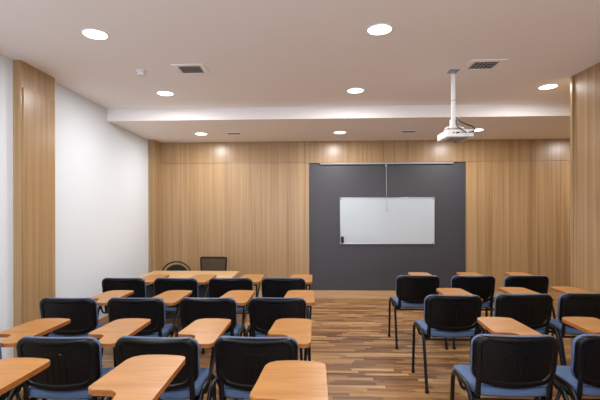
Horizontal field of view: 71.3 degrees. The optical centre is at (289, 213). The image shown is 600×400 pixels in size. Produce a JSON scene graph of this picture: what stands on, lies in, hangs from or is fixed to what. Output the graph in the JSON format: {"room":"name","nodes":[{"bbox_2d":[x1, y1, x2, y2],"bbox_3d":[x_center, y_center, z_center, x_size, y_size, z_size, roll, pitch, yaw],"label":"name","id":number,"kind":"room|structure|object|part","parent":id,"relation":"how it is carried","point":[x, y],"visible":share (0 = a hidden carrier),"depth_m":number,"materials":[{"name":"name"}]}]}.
{"room":"lecture hall","nodes":[
{"label":"lecture hall","id":0,"kind":"room"},
{"bbox_2d":[0,54,147,358],"bbox_3d":[-2.628,0.044,3.113,0.120,2.903,9.000,0,0,2],"label":"wall","id":1,"kind":"structure","parent":0,"point":[101,166],"depth_m":5.07,"materials":[{"name":"white paint"}]},
{"bbox_2d":[13,60,54,357],"bbox_3d":[-2.491,0.044,4.098,0.072,2.903,0.520,0,0,2],"label":"trim","id":2,"kind":"structure","parent":1,"relation":"attached to","point":[25,75],"depth_m":3.84,"materials":[{"name":"brown wood"}]},
{"bbox_2d":[22,87,54,336],"bbox_3d":[-2.448,0.101,4.102,0.013,2.530,0.480,0,0,2],"label":"wall panel","id":3,"kind":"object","parent":1,"relation":"attached to","point":[38,110],"depth_m":4.07,"materials":[{"name":"brown wood"}]},
{"bbox_2d":[98,315,108,323],"bbox_3d":[-2.569,1.433,2.861,0.014,0.125,8.500,0,0,2],"label":"baseboard","id":4,"kind":"structure","parent":1,"relation":"attached to","point":[104,320],"depth_m":5.54,"materials":[{"name":"brown wood"}]},
{"bbox_2d":[148,140,160,272],"bbox_3d":[-2.337,0.124,7.255,0.112,2.743,0.300,0,0,2],"label":"trim","id":5,"kind":"structure","parent":1,"relation":"attached to","point":[154,147],"depth_m":7.11,"materials":[{"name":"brown wood"}]},
{"bbox_2d":[0,0,599,142],"bbox_3d":[1.423,-1.396,2.943,8.237,0.280,9.000,0,0,2],"label":"ceiling","id":6,"kind":"structure","parent":0,"point":[279,70],"depth_m":3.87,"materials":[{"name":"white paint"}]},
{"bbox_2d":[81,28,108,39],"bbox_3d":[-1.526,-1.405,3.287,0.204,0.008,0.204,0,0,2],"label":"recessed light","id":7,"kind":"object","parent":6,"relation":"in","point":[97,34],"visible":1,"depth_m":3.28,"materials":[{"name":"white plastic"}]},
{"bbox_2d":[83,30,107,38],"bbox_3d":[-1.526,-1.405,3.287,0.176,0.008,0.176,0,0,2],"label":"diffuser","id":8,"kind":"object","parent":7,"relation":"attached to","point":[93,34],"depth_m":3.28,"materials":[{"name":"white plastic"}]},
{"bbox_2d":[136,69,146,75],"bbox_3d":[-1.470,-1.387,4.145,0.100,0.046,0.100,0,0,2],"label":"smoke detector","id":9,"kind":"object","parent":6,"relation":"attached to","point":[140,72],"visible":1,"depth_m":4.12,"materials":[{"name":"white plastic"}]},
{"bbox_2d":[156,91,173,95],"bbox_3d":[-1.458,-1.405,4.906,0.204,0.008,0.204,0,0,2],"label":"recessed light","id":10,"kind":"object","parent":6,"relation":"in","point":[163,93],"visible":1,"depth_m":4.89,"materials":[{"name":"white plastic"}]},
{"bbox_2d":[171,64,209,74],"bbox_3d":[-0.962,-1.407,4.094,0.310,0.008,0.290,0,0,2],"label":"ceiling vent","id":11,"kind":"object","parent":6,"relation":"in","point":[182,69],"visible":1,"depth_m":4.08,"materials":[{"name":"white metal"}]},
{"bbox_2d":[225,132,241,134],"bbox_3d":[-0.868,-1.247,6.542,0.240,0.008,0.170,0,0,2],"label":"ceiling vent","id":12,"kind":"object","parent":6,"relation":"in","point":[227,133],"visible":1,"depth_m":6.54,"materials":[{"name":"grey metal"}]},
{"bbox_2d":[333,131,345,133],"bbox_3d":[0.780,-1.250,6.473,0.204,0.008,0.204,0,0,2],"label":"recessed light","id":13,"kind":"object","parent":6,"relation":"in","point":[335,132],"visible":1,"depth_m":6.45,"materials":[{"name":"white"}]},
{"bbox_2d":[347,88,363,92],"bbox_3d":[0.760,-1.411,4.812,0.204,0.008,0.204,0,0,2],"label":"recessed light","id":14,"kind":"object","parent":6,"relation":"in","point":[351,90],"visible":1,"depth_m":4.79,"materials":[{"name":"white"}]},
{"bbox_2d":[366,23,392,34],"bbox_3d":[0.693,-1.410,3.214,0.204,0.008,0.204,0,0,2],"label":"recessed light","id":15,"kind":"object","parent":6,"relation":"in","point":[380,28],"visible":1,"depth_m":3.20,"materials":[{"name":"white"}]},
{"bbox_2d":[400,130,417,132],"bbox_3d":[1.829,-1.253,6.409,0.240,0.008,0.170,0,0,2],"label":"ceiling vent","id":16,"kind":"object","parent":6,"relation":"in","point":[402,131],"visible":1,"depth_m":6.40,"materials":[{"name":"grey metal"}]},
{"bbox_2d":[437,69,474,142],"bbox_3d":[1.683,-1.082,4.241,0.262,0.670,0.408,0,0,2],"label":"ceiling projector","id":17,"kind":"object","parent":6,"relation":"hanging from","point":[454,135],"visible":1,"depth_m":4.14,"materials":[{"name":"grey plastic"}]},
{"bbox_3d":[1.628,-1.400,4.155,0.090,0.034,0.100,0,0,2],"label":"ceiling plate","id":18,"kind":"part","parent":17,"relation":"part of","materials":[{"name":"grey plastic"}]},
{"bbox_2d":[460,59,507,70],"bbox_3d":[1.852,-1.413,3.995,0.330,0.008,0.290,0,0,2],"label":"ceiling vent","id":19,"kind":"object","parent":6,"relation":"in","point":[489,64],"visible":1,"depth_m":3.99,"materials":[{"name":"white metal"}]},
{"bbox_2d":[538,84,558,89],"bbox_3d":[2.896,-1.415,4.682,0.204,0.008,0.204,0,0,2],"label":"recessed light","id":20,"kind":"object","parent":6,"relation":"in","point":[547,86],"visible":1,"depth_m":4.66,"materials":[{"name":"white plastic"}]},
{"bbox_2d":[539,85,556,88],"bbox_3d":[2.896,-1.415,4.682,0.176,0.008,0.176,0,0,2],"label":"diffuser","id":21,"kind":"object","parent":20,"relation":"attached to","point":[543,86],"depth_m":4.66,"materials":[{"name":"white plastic"}]},
{"bbox_2d":[5,299,599,399],"bbox_3d":[1.430,1.537,2.943,8.237,0.100,9.000,0,0,2],"label":"floor","id":22,"kind":"structure","parent":0,"point":[350,337],"depth_m":4.38,"materials":[{"name":"brown wood"}]},
{"bbox_2d":[0,358,49,399],"bbox_3d":[-1.427,1.087,1.580,0.618,0.812,0.802,0,0,3],"label":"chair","id":23,"kind":"object","parent":22,"relation":"on","point":[13,371],"visible":1,"depth_m":1.82,"materials":[{"name":"black wood"}]},
{"bbox_2d":[0,318,70,399],"bbox_3d":[-1.887,1.101,2.650,0.599,0.786,0.802,0,0,4],"label":"chair","id":24,"kind":"object","parent":22,"relation":"on","point":[43,327],"visible":0.48,"depth_m":2.74,"materials":[{"name":"black wood"}]},
{"bbox_2d":[23,290,133,399],"bbox_3d":[-1.837,1.101,3.749,0.599,0.786,0.802,0,0,2],"label":"chair","id":25,"kind":"object","parent":22,"relation":"on","point":[82,312],"visible":0.52,"depth_m":3.50,"materials":[{"name":"black"}]},
{"bbox_3d":[-1.862,0.870,3.501,0.481,0.320,0.089,0,0,2],"label":"backrest","id":26,"kind":"part","parent":25,"relation":"part of","materials":[{"name":"black plastic"}]},
{"bbox_2d":[45,297,98,329],"bbox_3d":[-1.861,0.870,3.530,0.487,0.325,0.097,0,0,2],"label":"backrest","id":27,"kind":"object","parent":25,"relation":"on","point":[82,312],"depth_m":3.49,"materials":[{"name":"black plastic"}]},
{"bbox_3d":[-1.852,1.060,3.746,0.468,0.077,0.425,0,0,2],"label":"seat","id":28,"kind":"part","parent":25,"relation":"part of","materials":[{"name":"blue fabric"}]},
{"bbox_3d":[-1.592,1.240,3.581,0.029,0.491,0.485,0,0,2],"label":"leg frame","id":29,"kind":"part","parent":25,"relation":"part of","materials":[{"name":"black metal"}]},
{"bbox_2d":[7,318,150,399],"bbox_3d":[-1.302,1.100,2.636,0.599,0.786,0.802,0,0,3],"label":"chair","id":30,"kind":"object","parent":22,"relation":"on","point":[75,362],"visible":0.82,"depth_m":2.39,"materials":[{"name":"black"}]},
{"bbox_3d":[-1.589,1.240,2.490,0.029,0.491,0.485,0,0,3],"label":"leg frame","id":31,"kind":"part","parent":30,"relation":"part of","materials":[{"name":"black metal"}]},
{"bbox_3d":[-1.329,0.869,2.388,0.481,0.320,0.089,0,0,3],"label":"backrest","id":32,"kind":"part","parent":30,"relation":"part of","materials":[{"name":"black plastic"}]},
{"bbox_2d":[22,336,102,378],"bbox_3d":[-1.327,0.869,2.417,0.487,0.325,0.097,0,0,3],"label":"backrest","id":33,"kind":"object","parent":30,"relation":"on","point":[81,358],"depth_m":2.37,"materials":[{"name":"black plastic"}]},
{"bbox_3d":[-1.317,1.058,2.633,0.468,0.077,0.425,0,0,3],"label":"seat","id":34,"kind":"part","parent":30,"relation":"part of","materials":[{"name":"blue fabric"}]},
{"bbox_2d":[98,274,168,317],"bbox_3d":[-1.799,1.101,4.829,0.599,0.786,0.802,0,0,3],"label":"chair","id":35,"kind":"object","parent":22,"relation":"on","point":[138,285],"visible":0.34,"depth_m":4.57,"materials":[{"name":"black plastic"}]},
{"bbox_3d":[-1.827,0.870,4.580,0.481,0.320,0.089,0,0,3],"label":"backrest","id":36,"kind":"part","parent":35,"relation":"part of","materials":[{"name":"black plastic"}]},
{"bbox_2d":[88,355,184,399],"bbox_3d":[-0.805,1.086,1.615,0.618,0.812,0.802,0,0,2],"label":"chair","id":37,"kind":"object","parent":22,"relation":"on","point":[142,377],"visible":1,"depth_m":1.72,"materials":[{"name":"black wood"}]},
{"bbox_2d":[97,290,191,399],"bbox_3d":[-1.264,1.100,3.745,0.599,0.786,0.802,0,0,3],"label":"chair","id":38,"kind":"object","parent":22,"relation":"on","point":[153,308],"visible":0.6,"depth_m":3.49,"materials":[{"name":"black"}]},
{"bbox_3d":[-1.292,0.869,3.497,0.481,0.320,0.089,0,0,3],"label":"backrest","id":39,"kind":"part","parent":38,"relation":"part of","materials":[{"name":"black plastic"}]},
{"bbox_2d":[113,297,165,328],"bbox_3d":[-1.290,0.869,3.526,0.487,0.325,0.097,0,0,3],"label":"backrest","id":40,"kind":"object","parent":38,"relation":"on","point":[153,309],"depth_m":3.48,"materials":[{"name":"black plastic"}]},
{"bbox_3d":[-1.280,1.058,3.742,0.468,0.077,0.425,0,0,3],"label":"seat","id":41,"kind":"part","parent":38,"relation":"part of","materials":[{"name":"blue fabric"}]},
{"bbox_3d":[-1.021,1.239,3.575,0.029,0.491,0.485,0,0,3],"label":"leg frame","id":42,"kind":"part","parent":38,"relation":"part of","materials":[{"name":"black metal"}]},
{"bbox_2d":[106,318,230,399],"bbox_3d":[-0.732,1.098,2.632,0.599,0.786,0.802,0,0,3],"label":"chair","id":43,"kind":"object","parent":22,"relation":"on","point":[192,381],"visible":0.62,"depth_m":2.39,"materials":[{"name":"black"}]},
{"bbox_3d":[-0.763,0.868,2.384,0.481,0.320,0.089,0,0,3],"label":"backrest","id":44,"kind":"part","parent":43,"relation":"part of","materials":[{"name":"black plastic"}]},
{"bbox_2d":[120,336,199,379],"bbox_3d":[-0.761,0.868,2.413,0.486,0.325,0.097,0,0,3],"label":"backrest","id":45,"kind":"object","parent":43,"relation":"on","point":[188,347],"depth_m":2.36,"materials":[{"name":"black plastic"}]},
{"bbox_3d":[-0.748,1.057,2.629,0.468,0.077,0.425,0,0,3],"label":"seat","id":46,"kind":"part","parent":43,"relation":"part of","materials":[{"name":"blue fabric"}]},
{"bbox_3d":[-0.491,1.238,2.458,0.029,0.491,0.485,0,0,3],"label":"leg frame","id":47,"kind":"part","parent":43,"relation":"part of","materials":[{"name":"black metal"}]},
{"bbox_2d":[162,261,190,270],"bbox_3d":[-1.825,1.133,6.528,0.497,0.726,0.470,0,0,2],"label":"chair","id":48,"kind":"object","parent":22,"relation":"on","point":[176,267],"visible":0.25,"depth_m":6.73,"materials":[{"name":"black metal"}]},
{"bbox_2d":[154,274,215,313],"bbox_3d":[-1.217,1.100,4.814,0.599,0.786,0.802,0,0,3],"label":"chair","id":49,"kind":"object","parent":22,"relation":"on","point":[161,285],"visible":0.39,"depth_m":4.56,"materials":[{"name":"black"}]},
{"bbox_3d":[-1.232,1.058,4.811,0.468,0.077,0.425,0,0,3],"label":"seat","id":50,"kind":"part","parent":49,"relation":"part of","materials":[{"name":"blue fabric"}]},
{"bbox_3d":[-1.246,0.869,4.566,0.481,0.320,0.089,0,0,3],"label":"backrest","id":51,"kind":"part","parent":49,"relation":"part of","materials":[{"name":"black plastic"}]},
{"bbox_2d":[136,271,239,318],"bbox_3d":[-1.413,1.178,5.715,1.290,0.630,1.120,0,0,2],"label":"table","id":52,"kind":"object","parent":22,"relation":"on","point":[150,291],"visible":0.22,"depth_m":5.79,"materials":[{"name":"brown wood"}]},
{"bbox_3d":[-1.431,1.113,5.285,1.120,0.440,0.020,0,0,2],"label":"modesty panel","id":53,"kind":"part","parent":52,"relation":"part of","materials":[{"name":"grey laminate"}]},
{"bbox_2d":[200,257,226,270],"bbox_3d":[-1.226,1.093,6.480,0.450,0.796,0.485,0,0,2],"label":"mesh chair","id":54,"kind":"object","parent":22,"relation":"on","point":[223,259],"visible":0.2,"depth_m":6.71,"materials":[{"name":"black fabric"}]},
{"bbox_2d":[175,290,254,399],"bbox_3d":[-0.656,1.098,3.740,0.599,0.786,0.802,0,0,3],"label":"chair","id":55,"kind":"object","parent":22,"relation":"on","point":[192,309],"visible":0.61,"depth_m":3.49,"materials":[{"name":"black plastic"}]},
{"bbox_3d":[-0.686,0.868,3.491,0.481,0.320,0.089,0,0,3],"label":"backrest","id":56,"kind":"part","parent":55,"relation":"part of","materials":[{"name":"black plastic"}]},
{"bbox_2d":[182,297,236,326],"bbox_3d":[-0.684,0.868,3.520,0.486,0.325,0.097,0,0,3],"label":"backrest","id":57,"kind":"object","parent":55,"relation":"on","point":[193,308],"depth_m":3.47,"materials":[{"name":"black plastic"}]},
{"bbox_3d":[-0.671,1.057,3.737,0.468,0.077,0.425,0,0,3],"label":"seat","id":58,"kind":"part","parent":55,"relation":"part of","materials":[{"name":"blue fabric"}]},
{"bbox_3d":[-0.414,1.238,3.566,0.029,0.491,0.485,0,0,3],"label":"leg frame","id":59,"kind":"part","parent":55,"relation":"part of","materials":[{"name":"black metal"}]},
{"bbox_2d":[202,274,263,353],"bbox_3d":[-0.621,1.098,4.809,0.599,0.786,0.802,0,0,2],"label":"chair","id":60,"kind":"object","parent":22,"relation":"on","point":[218,287],"visible":0.44,"depth_m":4.55,"materials":[{"name":"black"}]},
{"bbox_3d":[-0.645,0.868,4.561,0.481,0.320,0.089,0,0,2],"label":"backrest","id":61,"kind":"part","parent":60,"relation":"part of","materials":[{"name":"black plastic"}]},
{"bbox_3d":[-0.636,1.057,4.806,0.468,0.077,0.425,0,0,2],"label":"seat","id":62,"kind":"part","parent":60,"relation":"part of","materials":[{"name":"blue fabric"}]},
{"bbox_2d":[207,318,311,399],"bbox_3d":[-0.162,1.097,2.628,0.599,0.786,0.802,0,0,3],"label":"chair","id":63,"kind":"object","parent":22,"relation":"on","point":[239,361],"visible":0.73,"depth_m":2.38,"materials":[{"name":"black"}]},
{"bbox_3d":[-0.452,1.238,2.486,0.029,0.491,0.485,0,0,3],"label":"leg frame","id":64,"kind":"part","parent":63,"relation":"part of","materials":[{"name":"black metal"}]},
{"bbox_3d":[-0.177,1.056,2.625,0.468,0.077,0.425,0,0,3],"label":"seat","id":65,"kind":"part","parent":63,"relation":"part of","materials":[{"name":"blue fabric"}]},
{"bbox_3d":[-0.193,0.866,2.380,0.481,0.320,0.089,0,0,3],"label":"backrest","id":66,"kind":"part","parent":63,"relation":"part of","materials":[{"name":"black plastic"}]},
{"bbox_2d":[215,336,298,350],"bbox_3d":[-0.191,0.866,2.409,0.487,0.325,0.097,0,0,3],"label":"backrest","id":67,"kind":"object","parent":63,"relation":"on","point":[223,343],"depth_m":2.35,"materials":[{"name":"black plastic"}]},
{"bbox_2d":[244,290,314,360],"bbox_3d":[-0.075,1.097,3.735,0.599,0.786,0.802,0,0,2],"label":"chair","id":68,"kind":"object","parent":22,"relation":"on","point":[263,312],"visible":0.61,"depth_m":3.48,"materials":[{"name":"black"}]},
{"bbox_3d":[-0.362,1.238,3.589,0.029,0.491,0.485,0,0,2],"label":"leg frame","id":69,"kind":"part","parent":68,"relation":"part of","materials":[{"name":"black metal"}]},
{"bbox_3d":[-0.091,1.056,3.732,0.468,0.077,0.425,0,0,2],"label":"seat","id":70,"kind":"part","parent":68,"relation":"part of","materials":[{"name":"blue fabric"}]},
{"bbox_3d":[-0.101,0.866,3.487,0.481,0.320,0.089,0,0,2],"label":"backrest","id":71,"kind":"part","parent":68,"relation":"part of","materials":[{"name":"black plastic"}]},
{"bbox_3d":[0.169,1.236,3.567,0.029,0.491,0.485,0,0,2],"label":"leg frame","id":72,"kind":"part","parent":68,"relation":"part of","materials":[{"name":"black metal"}]},
{"bbox_2d":[261,274,311,354],"bbox_3d":[-0.037,1.097,4.804,0.599,0.786,0.802,0,0,3],"label":"chair","id":73,"kind":"object","parent":22,"relation":"on","point":[271,287],"visible":0.35,"depth_m":4.54,"materials":[{"name":"black"}]},
{"bbox_3d":[-0.068,0.866,4.556,0.481,0.320,0.089,0,0,3],"label":"backrest","id":74,"kind":"part","parent":73,"relation":"part of","materials":[{"name":"black plastic"}]},
{"bbox_2d":[250,360,327,399],"bbox_3d":[-0.166,1.084,1.537,0.618,0.812,0.802,0,0,3],"label":"chair","id":75,"kind":"object","parent":22,"relation":"on","point":[284,379],"visible":1,"depth_m":1.68,"materials":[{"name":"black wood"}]},
{"bbox_2d":[388,272,447,349],"bbox_3d":[1.471,1.093,4.961,0.580,0.786,0.802,0,0,3],"label":"chair","id":76,"kind":"object","parent":22,"relation":"on","point":[412,289],"visible":0.77,"depth_m":4.71,"materials":[{"name":"black plastic"}]},
{"bbox_3d":[1.192,1.234,4.818,0.029,0.491,0.485,0,0,3],"label":"leg frame","id":77,"kind":"part","parent":76,"relation":"part of","materials":[{"name":"black metal"}]},
{"bbox_3d":[1.466,1.052,4.958,0.468,0.077,0.425,0,0,3],"label":"seat","id":78,"kind":"part","parent":76,"relation":"part of","materials":[{"name":"blue fabric"}]},
{"bbox_2d":[396,275,437,297],"bbox_3d":[1.454,0.863,4.742,0.487,0.325,0.097,0,0,3],"label":"backrest","id":79,"kind":"object","parent":76,"relation":"on","point":[407,286],"depth_m":4.70,"materials":[{"name":"black plastic"}]},
{"bbox_3d":[1.452,0.863,4.713,0.481,0.320,0.089,0,0,3],"label":"backrest","id":80,"kind":"part","parent":76,"relation":"part of","materials":[{"name":"black plastic"}]},
{"bbox_2d":[411,288,486,393],"bbox_3d":[1.425,1.093,3.832,0.580,0.786,0.802,0,0,2],"label":"chair","id":81,"kind":"object","parent":22,"relation":"on","point":[452,315],"visible":0.95,"depth_m":3.58,"materials":[{"name":"black"}]},
{"bbox_3d":[1.147,1.234,3.684,0.029,0.491,0.485,0,0,2],"label":"leg frame","id":82,"kind":"part","parent":81,"relation":"part of","materials":[{"name":"black metal"}]},
{"bbox_3d":[1.419,1.052,3.829,0.468,0.077,0.425,0,0,2],"label":"seat","id":83,"kind":"part","parent":81,"relation":"part of","materials":[{"name":"blue fabric"}]},
{"bbox_2d":[424,295,477,322],"bbox_3d":[1.410,0.863,3.612,0.487,0.325,0.097,0,0,2],"label":"backrest","id":84,"kind":"object","parent":81,"relation":"on","point":[437,308],"depth_m":3.57,"materials":[{"name":"black plastic"}]},
{"bbox_3d":[1.409,0.863,3.583,0.481,0.320,0.089,0,0,2],"label":"backrest","id":85,"kind":"part","parent":81,"relation":"part of","materials":[{"name":"black plastic"}]},
{"bbox_3d":[1.679,1.233,3.664,0.029,0.491,0.485,0,0,2],"label":"leg frame","id":86,"kind":"part","parent":81,"relation":"part of","materials":[{"name":"black metal"}]},
{"bbox_2d":[451,272,494,349],"bbox_3d":[2.086,1.092,4.946,0.580,0.786,0.802,0,0,2],"label":"chair","id":87,"kind":"object","parent":22,"relation":"on","point":[483,286],"visible":0.54,"depth_m":4.68,"materials":[{"name":"black"}]},
{"bbox_2d":[451,275,490,287],"bbox_3d":[2.072,0.861,4.725,0.486,0.325,0.097,0,0,2],"label":"backrest","id":88,"kind":"object","parent":87,"relation":"on","point":[457,281],"depth_m":4.67,"materials":[{"name":"black plastic"}]},
{"bbox_3d":[2.071,0.861,4.696,0.481,0.320,0.089,0,0,2],"label":"backrest","id":89,"kind":"part","parent":87,"relation":"part of","materials":[{"name":"black plastic"}]},
{"bbox_3d":[2.081,1.051,4.942,0.468,0.077,0.425,0,0,2],"label":"seat","id":90,"kind":"part","parent":87,"relation":"part of","materials":[{"name":"blue fabric"}]},
{"bbox_2d":[450,317,568,399],"bbox_3d":[1.326,1.094,2.655,0.580,0.786,0.802,0,0,4],"label":"chair","id":91,"kind":"object","parent":22,"relation":"on","point":[514,360],"visible":1,"depth_m":2.41,"materials":[{"name":"black plastic"}]},
{"bbox_3d":[1.046,1.234,2.514,0.029,0.491,0.485,0,0,3],"label":"leg frame","id":92,"kind":"part","parent":91,"relation":"part of","materials":[{"name":"black metal"}]},
{"bbox_3d":[1.320,1.052,2.652,0.468,0.077,0.425,0,0,4],"label":"seat","id":93,"kind":"part","parent":91,"relation":"part of","materials":[{"name":"blue fabric"}]},
{"bbox_2d":[470,334,554,378],"bbox_3d":[1.307,0.863,2.436,0.487,0.325,0.097,0,0,4],"label":"backrest","id":94,"kind":"object","parent":91,"relation":"on","point":[491,357],"depth_m":2.40,"materials":[{"name":"black plastic"}]},
{"bbox_3d":[1.305,0.863,2.407,0.481,0.320,0.089,0,0,4],"label":"backrest","id":95,"kind":"part","parent":91,"relation":"part of","materials":[{"name":"black plastic"}]},
{"bbox_3d":[1.577,1.233,2.481,0.029,0.491,0.485,0,0,3],"label":"leg frame","id":96,"kind":"part","parent":91,"relation":"part of","materials":[{"name":"black metal"}]},
{"bbox_2d":[478,287,564,365],"bbox_3d":[2.061,1.092,3.876,0.584,0.786,0.802,0,0,3],"label":"chair","id":97,"kind":"object","parent":22,"relation":"on","point":[533,309],"visible":0.62,"depth_m":3.62,"materials":[{"name":"black plastic"}]},
{"bbox_2d":[494,293,548,316],"bbox_3d":[2.043,0.861,3.656,0.487,0.325,0.097,0,0,3],"label":"backrest","id":98,"kind":"object","parent":97,"relation":"on","point":[505,305],"depth_m":3.61,"materials":[{"name":"black plastic"}]},
{"bbox_3d":[2.042,0.861,3.627,0.481,0.320,0.089,0,0,3],"label":"backrest","id":99,"kind":"part","parent":97,"relation":"part of","materials":[{"name":"black plastic"}]},
{"bbox_3d":[2.053,1.051,3.872,0.468,0.077,0.425,0,0,3],"label":"seat","id":100,"kind":"part","parent":97,"relation":"part of","materials":[{"name":"blue fabric"}]},
{"bbox_3d":[2.312,1.232,3.705,0.029,0.491,0.485,0,0,3],"label":"leg frame","id":101,"kind":"part","parent":97,"relation":"part of","materials":[{"name":"black metal"}]},
{"bbox_2d":[490,272,555,318],"bbox_3d":[2.683,1.091,4.940,0.580,0.786,0.802,0,0,1],"label":"chair","id":102,"kind":"object","parent":22,"relation":"on","point":[537,283],"visible":0.37,"depth_m":4.67,"materials":[{"name":"black plastic"}]},
{"bbox_2d":[504,275,544,286],"bbox_3d":[2.672,0.860,4.720,0.486,0.325,0.097,0,0,1],"label":"backrest","id":103,"kind":"object","parent":102,"relation":"on","point":[511,280],"depth_m":4.67,"materials":[{"name":"black plastic"}]},
{"bbox_3d":[2.671,0.860,4.691,0.481,0.320,0.089,0,0,1],"label":"backrest","id":104,"kind":"part","parent":102,"relation":"part of","materials":[{"name":"black plastic"}]},
{"bbox_3d":[2.940,1.230,4.776,0.029,0.491,0.485,0,0,1],"label":"leg frame","id":105,"kind":"part","parent":102,"relation":"part of","materials":[{"name":"black metal"}]},
{"bbox_2d":[540,317,599,399],"bbox_3d":[1.907,1.092,2.651,0.580,0.786,0.802,0,0,2],"label":"chair","id":106,"kind":"object","parent":22,"relation":"on","point":[579,379],"visible":0.82,"depth_m":2.43,"materials":[{"name":"black"}]},
{"bbox_3d":[1.632,1.233,2.500,0.029,0.491,0.485,0,0,2],"label":"leg frame","id":107,"kind":"part","parent":106,"relation":"part of","materials":[{"name":"black metal"}]},
{"bbox_3d":[1.901,1.051,2.647,0.468,0.077,0.425,0,0,2],"label":"seat","id":108,"kind":"part","parent":106,"relation":"part of","materials":[{"name":"blue fabric"}]},
{"bbox_2d":[570,334,599,380],"bbox_3d":[1.895,0.862,2.431,0.486,0.325,0.097,0,0,2],"label":"backrest","id":109,"kind":"object","parent":106,"relation":"on","point":[585,354],"depth_m":2.41,"materials":[{"name":"black fabric"}]},
{"bbox_3d":[1.894,0.862,2.402,0.481,0.320,0.089,0,0,2],"label":"backrest","id":110,"kind":"part","parent":106,"relation":"part of","materials":[{"name":"black plastic"}]},
{"bbox_2d":[549,286,599,365],"bbox_3d":[2.623,1.091,3.902,0.569,0.786,0.802,0,0,1],"label":"chair","id":111,"kind":"object","parent":22,"relation":"on","point":[573,301],"visible":0.67,"depth_m":3.65,"materials":[{"name":"black"}]},
{"bbox_3d":[2.354,1.231,3.749,0.029,0.491,0.485,0,0,1],"label":"leg frame","id":112,"kind":"part","parent":111,"relation":"part of","materials":[{"name":"black metal"}]},
{"bbox_3d":[2.623,1.049,3.898,0.468,0.077,0.425,0,0,1],"label":"seat","id":113,"kind":"part","parent":111,"relation":"part of","materials":[{"name":"blue fabric"}]},
{"bbox_2d":[557,293,599,327],"bbox_3d":[2.618,0.860,3.682,0.486,0.325,0.097,0,0,1],"label":"backrest","id":114,"kind":"object","parent":111,"relation":"on","point":[569,304],"depth_m":3.64,"materials":[{"name":"black plastic"}]},
{"bbox_3d":[2.617,0.860,3.652,0.481,0.320,0.089,0,0,1],"label":"backrest","id":115,"kind":"part","parent":111,"relation":"part of","materials":[{"name":"black plastic"}]},
{"bbox_2d":[161,139,570,292],"bbox_3d":[1.671,0.115,7.306,8.117,2.743,0.160,0,0,2],"label":"wall","id":116,"kind":"structure","parent":0,"point":[245,203],"depth_m":7.29,"materials":[{"name":"brown wood"}]},
{"bbox_2d":[309,162,464,289],"bbox_3d":[1.690,0.231,7.325,2.690,2.220,0.120,0,0,2],"label":"wall panel","id":117,"kind":"object","parent":116,"relation":"attached to","point":[333,265],"depth_m":7.27,"materials":[{"name":"grey paint"}]},
{"bbox_2d":[320,162,453,210],"bbox_3d":[1.675,-0.461,7.241,2.288,0.835,0.047,0,0,2],"label":"projection screen","id":118,"kind":"object","parent":116,"relation":"attached to","point":[390,162],"visible":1,"depth_m":7.22,"materials":[{"name":"grey plastic"}]},
{"bbox_3d":[1.675,-0.574,7.239,0.026,0.550,0.028,0,0,25],"label":"pull rod","id":119,"kind":"part","parent":118,"relation":"part of","materials":[{"name":"grey plastic"}]},
{"bbox_2d":[340,197,434,243],"bbox_3d":[1.692,0.131,7.252,1.630,0.814,0.027,0,0,2],"label":"whiteboard","id":120,"kind":"object","parent":116,"relation":"attached to","point":[406,220],"visible":1,"depth_m":7.25,"materials":[{"name":"plastic"}]},
{"bbox_2d":[253,291,561,299],"bbox_3d":[1.666,1.421,7.226,7.885,0.130,0.020,0,0,2],"label":"baseboard","id":121,"kind":"structure","parent":116,"relation":"attached to","point":[317,294],"depth_m":7.24,"materials":[{"name":"brown wood"}]},
{"bbox_2d":[573,62,599,335],"bbox_3d":[4.143,0.029,1.309,2.672,2.903,5.965,0,0,2],"label":"wall","id":122,"kind":"structure","parent":0,"point":[586,84],"depth_m":4.10,"materials":[{"name":"brown wood"}]},
{"bbox_2d":[570,76,573,351],"bbox_3d":[2.927,0.032,4.333,0.012,2.903,0.034,0,0,2],"label":"trim","id":123,"kind":"structure","parent":122,"relation":"attached to","point":[571,77],"depth_m":4.33,"materials":[{"name":"brown wood"}]}
]}

